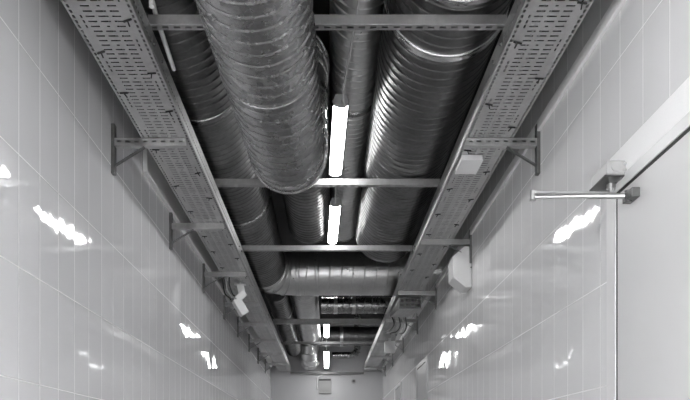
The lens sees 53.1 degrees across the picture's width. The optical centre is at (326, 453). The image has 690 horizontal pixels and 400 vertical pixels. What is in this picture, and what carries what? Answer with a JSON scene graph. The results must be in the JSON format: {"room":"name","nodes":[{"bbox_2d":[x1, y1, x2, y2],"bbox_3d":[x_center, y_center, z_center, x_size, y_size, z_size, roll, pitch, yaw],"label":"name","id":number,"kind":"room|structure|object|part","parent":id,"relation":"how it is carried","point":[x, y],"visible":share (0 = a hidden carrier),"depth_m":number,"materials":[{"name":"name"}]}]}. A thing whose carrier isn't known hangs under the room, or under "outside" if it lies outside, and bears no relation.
{"room":"service corridor","nodes":[
{"label":"service corridor","id":0,"kind":"room"},
{"bbox_2d":[0,0,270,399],"bbox_3d":[-1.275,-0.900,5.450,0.120,3.900,19.140,0,0,0],"label":"wall","id":1,"kind":"structure","parent":0,"point":[96,303],"depth_m":3.47,"materials":[{"name":"tile"}]},
{"bbox_2d":[111,123,186,175],"bbox_3d":[-1.007,-1.720,3.900,0.424,0.280,0.043,0,0,0],"label":"bracket","id":2,"kind":"object","parent":1,"relation":"attached to","point":[140,144],"visible":1,"depth_m":3.88,"materials":[{"name":"metal"}]},
{"bbox_3d":[-1.207,-1.720,3.900,0.024,0.280,0.040,0,0,0],"label":"wall post","id":3,"kind":"part","parent":2,"relation":"part of","materials":[{"name":"metal"}]},
{"bbox_3d":[-0.995,-1.756,3.900,0.400,0.043,0.043,0,0,0],"label":"arm","id":4,"kind":"part","parent":2,"relation":"part of","materials":[{"name":"metal"}]},
{"bbox_2d":[61,0,290,370],"bbox_3d":[-0.909,-1.824,6.684,0.288,0.113,16.368,0,0,0],"label":"cable tray","id":5,"kind":"object","parent":2,"relation":"on","point":[232,260],"visible":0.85,"depth_m":3.67,"materials":[{"name":"metal"}]},
{"bbox_3d":[-0.773,-1.830,3.150,0.002,0.076,0.200,0,0,0],"label":"joint plate","id":6,"kind":"part","parent":5,"relation":"part of","materials":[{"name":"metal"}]},
{"bbox_2d":[77,0,276,344],"bbox_3d":[-0.912,-1.800,6.600,0.226,0.034,16.000,0,0,0],"label":"cable bundle","id":7,"kind":"object","parent":5,"relation":"in","point":[77,0],"visible":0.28,"depth_m":3.45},
{"bbox_3d":[-0.781,-1.830,6.684,0.013,0.101,16.368,0,0,0],"label":"rail","id":8,"kind":"part","parent":5,"relation":"part of","materials":[{"name":"grey metal"}]},
{"bbox_2d":[222,277,230,299],"bbox_3d":[-1.018,-1.671,6.950,0.037,0.206,0.214,0,0,14],"label":"cable","id":9,"kind":"object","parent":5,"relation":"hanging from","point":[222,277],"visible":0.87,"depth_m":6.91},
{"bbox_2d":[225,277,232,297],"bbox_3d":[-0.992,-1.681,6.949,0.031,0.186,0.212,0,0,10],"label":"cable","id":10,"kind":"object","parent":5,"relation":"hanging from","point":[225,277],"visible":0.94,"depth_m":6.90,"materials":[{"name":"grey plastic"}]},
{"bbox_2d":[228,277,234,296],"bbox_3d":[-0.964,-1.691,6.949,0.026,0.166,0.211,0,0,7],"label":"cable","id":11,"kind":"object","parent":5,"relation":"hanging from","point":[229,277],"visible":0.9,"depth_m":6.91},
{"bbox_2d":[232,282,248,316],"bbox_3d":[-0.898,-1.598,7.126,0.163,0.356,0.138,0,0,-17],"label":"housing","id":12,"kind":"object","parent":5,"relation":"hanging from","point":[238,304],"visible":1,"depth_m":7.07,"materials":[{"name":"white plastic"}]},
{"bbox_3d":[-0.885,-1.691,7.140,0.097,0.141,0.053,0,0,0],"label":"hanger arm","id":13,"kind":"part","parent":12,"relation":"part of","materials":[{"name":"white plastic"}]},
{"bbox_2d":[281,342,372,343],"bbox_3d":[0.003,-1.903,11.820,1.579,0.047,0.053,0,0,0],"label":"strut","id":14,"kind":"object","parent":5,"relation":"on","point":[281,342],"visible":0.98,"depth_m":11.80,"materials":[{"name":"metal"}]},
{"bbox_2d":[147,13,507,29],"bbox_3d":[0.003,-1.903,3.041,1.579,0.047,0.053,0,0,0],"label":"strut","id":15,"kind":"object","parent":5,"relation":"on","point":[157,22],"visible":0.65,"depth_m":3.02,"materials":[{"name":"metal"}]},
{"bbox_2d":[149,0,175,70],"bbox_3d":[-0.756,-1.923,3.161,0.033,0.077,0.483,0,0,-1],"label":"hose","id":16,"kind":"object","parent":15,"relation":"on","point":[152,4],"visible":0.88,"depth_m":3.21,"materials":[{"name":"plastic"}]},
{"bbox_2d":[214,178,440,186],"bbox_3d":[0.003,-1.903,4.840,1.579,0.047,0.053,0,0,0],"label":"strut","id":17,"kind":"object","parent":5,"relation":"on","point":[219,182],"visible":0.73,"depth_m":4.82,"materials":[{"name":"metal"}]},
{"bbox_2d":[355,0,511,262],"bbox_3d":[0.585,-2.230,2.750,0.616,0.616,8.400,0,0,0],"label":"spiral duct","id":18,"kind":"object","parent":17,"relation":"on","point":[426,81],"visible":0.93,"depth_m":3.98,"materials":[{"name":"metal"}]},
{"bbox_2d":[242,245,412,250],"bbox_3d":[0.003,-1.903,6.380,1.579,0.047,0.053,0,0,0],"label":"strut","id":19,"kind":"object","parent":5,"relation":"on","point":[244,247],"visible":0.97,"depth_m":6.36,"materials":[{"name":"metal"}]},
{"bbox_2d":[273,318,381,324],"bbox_3d":[0.003,-1.920,10.001,1.579,0.081,0.053,0,0,0],"label":"strut","id":20,"kind":"object","parent":5,"relation":"on","point":[275,321],"visible":0.97,"depth_m":9.98,"materials":[{"name":"metal"}]},
{"bbox_2d":[169,212,223,249],"bbox_3d":[-1.007,-1.720,5.330,0.424,0.280,0.043,0,0,0],"label":"bracket","id":21,"kind":"object","parent":1,"relation":"attached to","point":[172,226],"visible":1,"depth_m":5.31,"materials":[{"name":"metal"}]},
{"bbox_3d":[-1.207,-1.720,5.330,0.024,0.280,0.040,0,0,0],"label":"wall post","id":22,"kind":"part","parent":21,"relation":"part of","materials":[{"name":"metal"}]},
{"bbox_3d":[-0.995,-1.756,5.330,0.400,0.043,0.043,0,0,0],"label":"arm","id":23,"kind":"part","parent":21,"relation":"part of","materials":[{"name":"metal"}]},
{"bbox_2d":[143,149,271,367],"bbox_3d":[-1.200,-1.960,9.725,0.030,0.200,10.350,0,0,0],"label":"trim","id":24,"kind":"structure","parent":1,"relation":"attached to","point":[151,170],"depth_m":5.70,"materials":[{"name":"grey metal"}]},
{"bbox_2d":[202,263,245,292],"bbox_3d":[-1.007,-1.720,6.750,0.424,0.280,0.043,0,0,0],"label":"bracket","id":25,"kind":"object","parent":1,"relation":"attached to","point":[204,274],"visible":1,"depth_m":6.73,"materials":[{"name":"metal"}]},
{"bbox_3d":[-1.207,-1.720,6.750,0.024,0.280,0.040,0,0,0],"label":"wall post","id":26,"kind":"part","parent":25,"relation":"part of","materials":[{"name":"metal"}]},
{"bbox_3d":[-0.995,-1.756,6.750,0.400,0.043,0.043,0,0,0],"label":"arm","id":27,"kind":"part","parent":25,"relation":"part of","materials":[{"name":"metal"}]},
{"bbox_2d":[223,295,258,319],"bbox_3d":[-1.007,-1.720,8.100,0.424,0.280,0.043,0,0,0],"label":"bracket","id":28,"kind":"object","parent":1,"relation":"attached to","point":[225,304],"visible":0.71,"depth_m":8.08,"materials":[{"name":"metal"}]},
{"bbox_3d":[-1.207,-1.720,8.100,0.024,0.280,0.040,0,0,0],"label":"wall post","id":29,"kind":"part","parent":28,"relation":"part of","materials":[{"name":"metal"}]},
{"bbox_3d":[-0.995,-1.756,8.100,0.400,0.043,0.043,0,0,0],"label":"arm","id":30,"kind":"part","parent":28,"relation":"part of","materials":[{"name":"metal"}]},
{"bbox_2d":[237,316,267,337],"bbox_3d":[-1.007,-1.720,9.350,0.424,0.280,0.043,0,0,0],"label":"bracket","id":31,"kind":"object","parent":1,"relation":"attached to","point":[238,323],"visible":1,"depth_m":9.33,"materials":[{"name":"metal"}]},
{"bbox_3d":[-1.207,-1.720,9.350,0.024,0.280,0.040,0,0,0],"label":"wall post","id":32,"kind":"part","parent":31,"relation":"part of","materials":[{"name":"metal"}]},
{"bbox_3d":[-0.995,-1.756,9.350,0.400,0.043,0.043,0,0,0],"label":"arm","id":33,"kind":"part","parent":31,"relation":"part of","materials":[{"name":"metal"}]},
{"bbox_2d":[249,334,275,351],"bbox_3d":[-1.007,-1.720,10.700,0.424,0.280,0.043,0,0,0],"label":"bracket","id":34,"kind":"object","parent":1,"relation":"attached to","point":[250,340],"visible":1,"depth_m":10.68,"materials":[{"name":"metal"}]},
{"bbox_3d":[-0.995,-1.756,10.700,0.400,0.043,0.043,0,0,0],"label":"arm","id":35,"kind":"part","parent":34,"relation":"part of","materials":[{"name":"metal"}]},
{"bbox_2d":[258,348,281,363],"bbox_3d":[-1.007,-1.720,12.100,0.424,0.280,0.043,0,0,0],"label":"bracket","id":36,"kind":"object","parent":1,"relation":"attached to","point":[259,353],"visible":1,"depth_m":12.08,"materials":[{"name":"metal"}]},
{"bbox_3d":[-0.995,-1.756,12.100,0.400,0.043,0.043,0,0,0],"label":"arm","id":37,"kind":"part","parent":36,"relation":"part of","materials":[{"name":"metal"}]},
{"bbox_2d":[265,359,285,372],"bbox_3d":[-1.007,-1.720,13.500,0.424,0.280,0.043,0,0,0],"label":"bracket","id":38,"kind":"object","parent":1,"relation":"attached to","point":[266,364],"visible":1,"depth_m":13.48,"materials":[{"name":"metal"}]},
{"bbox_3d":[-0.995,-1.756,13.500,0.400,0.043,0.043,0,0,0],"label":"arm","id":39,"kind":"part","parent":38,"relation":"part of","materials":[{"name":"metal"}]},
{"bbox_2d":[271,325,382,399],"bbox_3d":[-0.007,-0.900,14.960,2.415,3.900,0.120,0,0,0],"label":"wall","id":40,"kind":"structure","parent":0,"point":[285,385],"depth_m":14.90,"materials":[{"name":"white paint"}]},
{"bbox_2d":[318,379,330,393],"bbox_3d":[-0.045,-1.465,14.881,0.280,0.320,0.038,0,0,0],"label":"air vent","id":41,"kind":"object","parent":40,"relation":"in","point":[324,385],"visible":1,"depth_m":14.87,"materials":[{"name":"white metal"}]},
{"bbox_2d":[290,372,363,373],"bbox_3d":[0.003,-1.742,14.851,1.579,0.047,0.053,0,0,0],"label":"strut","id":42,"kind":"object","parent":40,"relation":"attached to","point":[290,372],"visible":1,"depth_m":14.83,"materials":[{"name":"metal"}]},
{"bbox_2d":[259,0,514,321],"bbox_3d":[-0.007,-2.910,5.450,2.655,0.120,19.140,0,0,0],"label":"ceiling","id":43,"kind":"structure","parent":0,"point":[321,7],"depth_m":8.21,"materials":[{"name":"black paint"}]},
{"bbox_2d":[195,0,329,244],"bbox_3d":[-0.258,-2.139,2.889,0.487,1.417,8.961,0,0,1],"label":"spiral duct","id":44,"kind":"object","parent":43,"relation":"hanging from","point":[273,64],"visible":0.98,"depth_m":2.85,"materials":[{"name":"silver metal"}]},
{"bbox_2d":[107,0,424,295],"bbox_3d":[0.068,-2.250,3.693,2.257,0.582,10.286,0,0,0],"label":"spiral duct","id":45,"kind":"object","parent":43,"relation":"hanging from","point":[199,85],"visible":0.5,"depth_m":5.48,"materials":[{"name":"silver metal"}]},
{"bbox_2d":[329,94,348,177],"bbox_3d":[0.074,-2.179,4.760,0.099,0.108,1.098,0,0,-1],"label":"lamp","id":46,"kind":"object","parent":45,"relation":"on","point":[339,118],"visible":0.98,"depth_m":4.61,"materials":[{"name":"white plastic"}]},
{"bbox_2d":[341,0,358,107],"bbox_3d":[0.126,-2.128,3.180,0.064,0.137,2.060,0,0,-1],"label":"power cable","id":47,"kind":"object","parent":46,"relation":"attached to","point":[357,4],"visible":0.96,"depth_m":3.73,"materials":[{"name":"grey plastic"}]},
{"bbox_2d":[300,334,319,370],"bbox_3d":[-0.360,-2.318,14.494,0.422,1.057,0.805,0,0,0],"label":"duct elbow","id":48,"kind":"object","parent":43,"relation":"attached to","point":[309,355],"visible":0.51,"depth_m":14.29,"materials":[{"name":"silver metal"}]},
{"bbox_2d":[264,292,300,356],"bbox_3d":[-0.680,-2.160,11.650,0.320,0.320,5.100,0,0,0],"label":"spiral duct","id":49,"kind":"object","parent":48,"relation":"attached to","point":[280,306],"visible":0.78,"depth_m":10.36,"materials":[{"name":"silver metal"}]},
{"bbox_2d":[332,314,360,358],"bbox_3d":[0.390,-2.384,13.900,0.580,0.927,0.152,0,0,0],"label":"duct","id":50,"kind":"object","parent":43,"relation":"attached to","point":[356,351],"visible":0.54,"depth_m":13.85,"materials":[{"name":"silver metal"}]},
{"bbox_2d":[329,0,383,241],"bbox_3d":[0.178,-2.470,3.000,0.340,0.340,9.000,0,0,0],"label":"spiral duct","id":51,"kind":"object","parent":43,"relation":"hanging from","point":[359,86],"visible":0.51,"depth_m":4.40,"materials":[{"name":"silver metal"}]},
{"bbox_2d":[327,198,341,244],"bbox_3d":[0.064,-2.179,6.465,0.099,0.108,1.098,0,0,-1],"label":"lamp","id":52,"kind":"object","parent":51,"relation":"hanging from","point":[334,216],"visible":0.93,"depth_m":6.32,"materials":[{"name":"white plastic"}]},
{"bbox_2d":[383,0,689,399],"bbox_3d":[1.260,-0.900,5.450,0.120,3.900,19.140,0,0,0],"label":"wall","id":53,"kind":"structure","parent":0,"point":[531,323],"depth_m":3.62,"materials":[{"name":"tile"}]},
{"bbox_2d":[292,295,383,346],"bbox_3d":[0.357,-2.200,11.070,1.679,0.382,4.041,0,0,0],"label":"spiral duct","id":54,"kind":"object","parent":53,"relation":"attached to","point":[306,307],"visible":0.7,"depth_m":12.68,"materials":[{"name":"silver metal"}]},
{"bbox_2d":[324,325,328,337],"bbox_3d":[-0.010,-2.179,11.990,0.099,0.108,1.308,0,0,0],"label":"lamp","id":55,"kind":"object","parent":54,"relation":"hanging from","point":[326,327],"visible":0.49,"depth_m":12.01,"materials":[{"name":"white plastic"}]},
{"bbox_2d":[321,297,395,313],"bbox_3d":[0.562,-2.070,9.620,1.284,0.240,0.240,0,0,0],"label":"spiral duct","id":56,"kind":"object","parent":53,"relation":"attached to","point":[329,305],"visible":0.73,"depth_m":9.53,"materials":[{"name":"silver metal"}]},
{"bbox_2d":[365,365,385,376],"bbox_3d":[0.992,-1.720,14.100,0.424,0.280,0.043,0,0,0],"label":"bracket","id":57,"kind":"object","parent":53,"relation":"attached to","point":[377,368],"visible":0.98,"depth_m":14.08,"materials":[{"name":"metal"}]},
{"bbox_3d":[0.980,-1.756,14.100,0.400,0.043,0.043,0,0,0],"label":"arm","id":58,"kind":"part","parent":57,"relation":"part of","materials":[{"name":"metal"}]},
{"bbox_2d":[370,354,392,366],"bbox_3d":[0.992,-1.720,12.500,0.424,0.280,0.043,0,0,0],"label":"bracket","id":59,"kind":"object","parent":53,"relation":"attached to","point":[383,357],"visible":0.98,"depth_m":12.48,"materials":[{"name":"metal"}]},
{"bbox_3d":[0.980,-1.756,12.500,0.400,0.043,0.043,0,0,0],"label":"arm","id":60,"kind":"part","parent":59,"relation":"part of","materials":[{"name":"metal"}]},
{"bbox_2d":[377,335,403,352],"bbox_3d":[0.992,-1.720,10.800,0.424,0.280,0.043,0,0,0],"label":"bracket","id":61,"kind":"object","parent":53,"relation":"attached to","point":[402,340],"visible":0.7,"depth_m":10.78,"materials":[{"name":"metal"}]},
{"bbox_3d":[0.980,-1.756,10.800,0.400,0.043,0.043,0,0,0],"label":"arm","id":62,"kind":"part","parent":61,"relation":"part of","materials":[{"name":"metal"}]},
{"bbox_3d":[1.192,-1.720,10.800,0.024,0.280,0.040,0,0,0],"label":"wall post","id":63,"kind":"part","parent":61,"relation":"part of","materials":[{"name":"metal"}]},
{"bbox_2d":[394,382,400,399],"bbox_3d":[1.207,-0.059,11.625,0.046,2.217,0.990,0,0,0],"label":"door","id":64,"kind":"structure","parent":53,"relation":"in","point":[397,390],"depth_m":11.59,"materials":[{"name":"grey paint"}]},
{"bbox_2d":[386,313,417,333],"bbox_3d":[0.992,-1.720,9.100,0.424,0.280,0.043,0,0,0],"label":"bracket","id":65,"kind":"object","parent":53,"relation":"attached to","point":[416,319],"visible":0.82,"depth_m":9.08,"materials":[{"name":"metal"}]},
{"bbox_3d":[0.980,-1.756,9.100,0.400,0.043,0.043,0,0,0],"label":"arm","id":66,"kind":"part","parent":65,"relation":"part of","materials":[{"name":"metal"}]},
{"bbox_3d":[1.192,-1.720,9.100,0.024,0.280,0.040,0,0,0],"label":"wall post","id":67,"kind":"part","parent":65,"relation":"part of","materials":[{"name":"metal"}]},
{"bbox_2d":[398,287,436,309],"bbox_3d":[0.992,-1.720,7.540,0.424,0.280,0.043,0,0,0],"label":"bracket","id":68,"kind":"object","parent":53,"relation":"attached to","point":[400,293],"visible":0.97,"depth_m":7.52,"materials":[{"name":"metal"}]},
{"bbox_3d":[0.980,-1.756,7.540,0.400,0.043,0.043,0,0,0],"label":"arm","id":69,"kind":"part","parent":68,"relation":"part of","materials":[{"name":"metal"}]},
{"bbox_3d":[1.192,-1.720,7.540,0.024,0.280,0.040,0,0,0],"label":"wall post","id":70,"kind":"part","parent":68,"relation":"part of","materials":[{"name":"metal"}]},
{"bbox_2d":[416,356,427,399],"bbox_3d":[1.207,-0.059,8.700,0.046,2.217,0.940,0,0,0],"label":"door","id":71,"kind":"structure","parent":53,"relation":"in","point":[422,367],"depth_m":8.58,"materials":[{"name":"paint"}]},
{"bbox_2d":[421,230,471,262],"bbox_3d":[0.992,-1.720,5.730,0.424,0.280,0.043,0,0,0],"label":"bracket","id":72,"kind":"object","parent":53,"relation":"attached to","point":[424,242],"visible":0.95,"depth_m":5.71,"materials":[{"name":"metal"}]},
{"bbox_3d":[0.980,-1.756,5.730,0.400,0.043,0.043,0,0,0],"label":"arm","id":73,"kind":"part","parent":72,"relation":"part of","materials":[{"name":"metal"}]},
{"bbox_3d":[1.192,-1.720,5.730,0.024,0.280,0.040,0,0,0],"label":"wall post","id":74,"kind":"part","parent":72,"relation":"part of","materials":[{"name":"metal"}]},
{"bbox_2d":[449,246,471,292],"bbox_3d":[1.123,-1.552,5.824,0.155,0.344,0.232,0,0,0],"label":"wall speaker","id":75,"kind":"object","parent":53,"relation":"attached to","point":[460,269],"visible":1,"depth_m":5.72,"materials":[{"name":"white plastic"}]},
{"bbox_3d":[1.124,-1.552,5.717,0.128,0.284,0.006,0,0,0],"label":"panel","id":76,"kind":"part","parent":75,"relation":"part of","materials":[{"name":"white plastic"}]},
{"bbox_2d":[464,124,539,175],"bbox_3d":[0.992,-1.720,3.900,0.424,0.280,0.043,0,0,0],"label":"bracket","id":77,"kind":"object","parent":53,"relation":"attached to","point":[509,144],"visible":0.98,"depth_m":3.88,"materials":[{"name":"metal"}]},
{"bbox_2d":[363,0,593,370],"bbox_3d":[0.914,-1.824,6.684,0.288,0.113,16.368,0,0,0],"label":"cable tray","id":78,"kind":"object","parent":77,"relation":"on","point":[422,260],"visible":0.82,"depth_m":3.62,"materials":[{"name":"metal"}]},
{"bbox_2d":[384,338,394,352],"bbox_3d":[0.960,-1.664,10.560,0.160,0.228,0.120,0,0,0],"label":"junction box","id":79,"kind":"object","parent":78,"relation":"hanging from","point":[389,346],"visible":1,"depth_m":10.50,"materials":[{"name":"white plastic"}]},
{"bbox_2d":[390,297,420,316],"bbox_3d":[0.919,-1.690,8.180,0.241,0.172,1.124,0,0,0],"label":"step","id":80,"kind":"structure","parent":78,"relation":"hanging from","point":[398,310],"depth_m":7.71,"materials":[{"name":"grey metal"}]},
{"bbox_3d":[0.800,-1.690,8.180,0.002,0.171,1.120,0,0,0],"label":"rail","id":81,"kind":"part","parent":80,"relation":"part of","materials":[{"name":"metal"}]},
{"bbox_3d":[0.919,-1.670,8.181,0.238,0.132,1.122,0,0,0],"label":"plate","id":82,"kind":"part","parent":80,"relation":"part of","materials":[{"name":"metal"}]},
{"bbox_3d":[0.920,-1.670,7.620,0.240,0.130,0.003,0,0,0],"label":"plate","id":83,"kind":"part","parent":80,"relation":"part of","materials":[{"name":"grey metal"}]},
{"bbox_2d":[455,155,482,173],"bbox_3d":[0.863,-1.762,4.200,0.131,0.035,0.206,0,0,0],"label":"junction box","id":84,"kind":"object","parent":78,"relation":"attached to","point":[467,164],"visible":1,"depth_m":4.16,"materials":[{"name":"white plastic"}]},
{"bbox_2d":[371,0,583,354],"bbox_3d":[0.913,-1.800,6.600,0.223,0.034,16.000,0,0,0],"label":"cable bundle","id":85,"kind":"object","parent":78,"relation":"in","point":[542,0],"visible":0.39,"depth_m":3.39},
{"bbox_3d":[0.778,-1.830,3.150,0.002,0.076,0.200,0,0,0],"label":"joint plate","id":86,"kind":"part","parent":78,"relation":"part of","materials":[{"name":"metal"}]},
{"bbox_3d":[0.980,-1.756,3.900,0.400,0.043,0.043,0,0,0],"label":"arm","id":87,"kind":"part","parent":77,"relation":"part of","materials":[{"name":"metal"}]},
{"bbox_3d":[1.192,-1.720,3.900,0.024,0.280,0.040,0,0,0],"label":"wall post","id":88,"kind":"part","parent":77,"relation":"part of","materials":[{"name":"metal"}]},
{"bbox_2d":[382,0,625,369],"bbox_3d":[1.191,-1.845,5.450,0.018,0.060,18.900,0,0,0],"label":"trim","id":89,"kind":"structure","parent":53,"relation":"attached to","point":[615,7],"depth_m":3.66,"materials":[{"name":"grey metal"}]},
{"bbox_2d":[529,76,689,203],"bbox_3d":[1.014,-1.106,2.342,0.373,0.268,1.125,0,0,0],"label":"door closer","id":90,"kind":"object","parent":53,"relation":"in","point":[677,105],"depth_m":2.67,"materials":[{"name":"silver metal"}]},
{"bbox_3d":[1.004,-1.056,2.825,0.353,0.041,0.028,0,0,-2],"label":"arm","id":91,"kind":"part","parent":90,"relation":"part of","materials":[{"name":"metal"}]},
{"bbox_3d":[1.145,-1.109,2.825,0.082,0.006,0.160,0,0,0],"label":"plate","id":92,"kind":"part","parent":90,"relation":"part of","materials":[{"name":"grey metal"}]},
{"bbox_3d":[1.194,-1.181,2.340,0.012,0.118,1.120,0,0,0],"label":"mounting plate","id":93,"kind":"part","parent":90,"relation":"part of","materials":[{"name":"white metal"}]},
{"bbox_2d":[607,111,689,399],"bbox_3d":[1.181,-0.035,2.348,0.099,2.170,1.152,0,0,0],"label":"door","id":94,"kind":"structure","parent":53,"relation":"in","point":[648,238],"depth_m":2.52,"materials":[{"name":"paint"}]},
{"bbox_3d":[-0.007,-2.062,13.043,0.019,0.196,0.835,0,0,0],"label":"power cable","id":95,"kind":"object","parent":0,"visible":0},
{"bbox_2d":[324,348,328,368],"bbox_3d":[-0.010,-1.945,14.050,0.099,0.269,1.205,0,0,0],"label":"lamp","id":96,"kind":"object","parent":95,"relation":"hanging from","point":[326,352],"visible":0.95,"depth_m":13.95,"materials":[{"name":"white plastic"}]}
]}

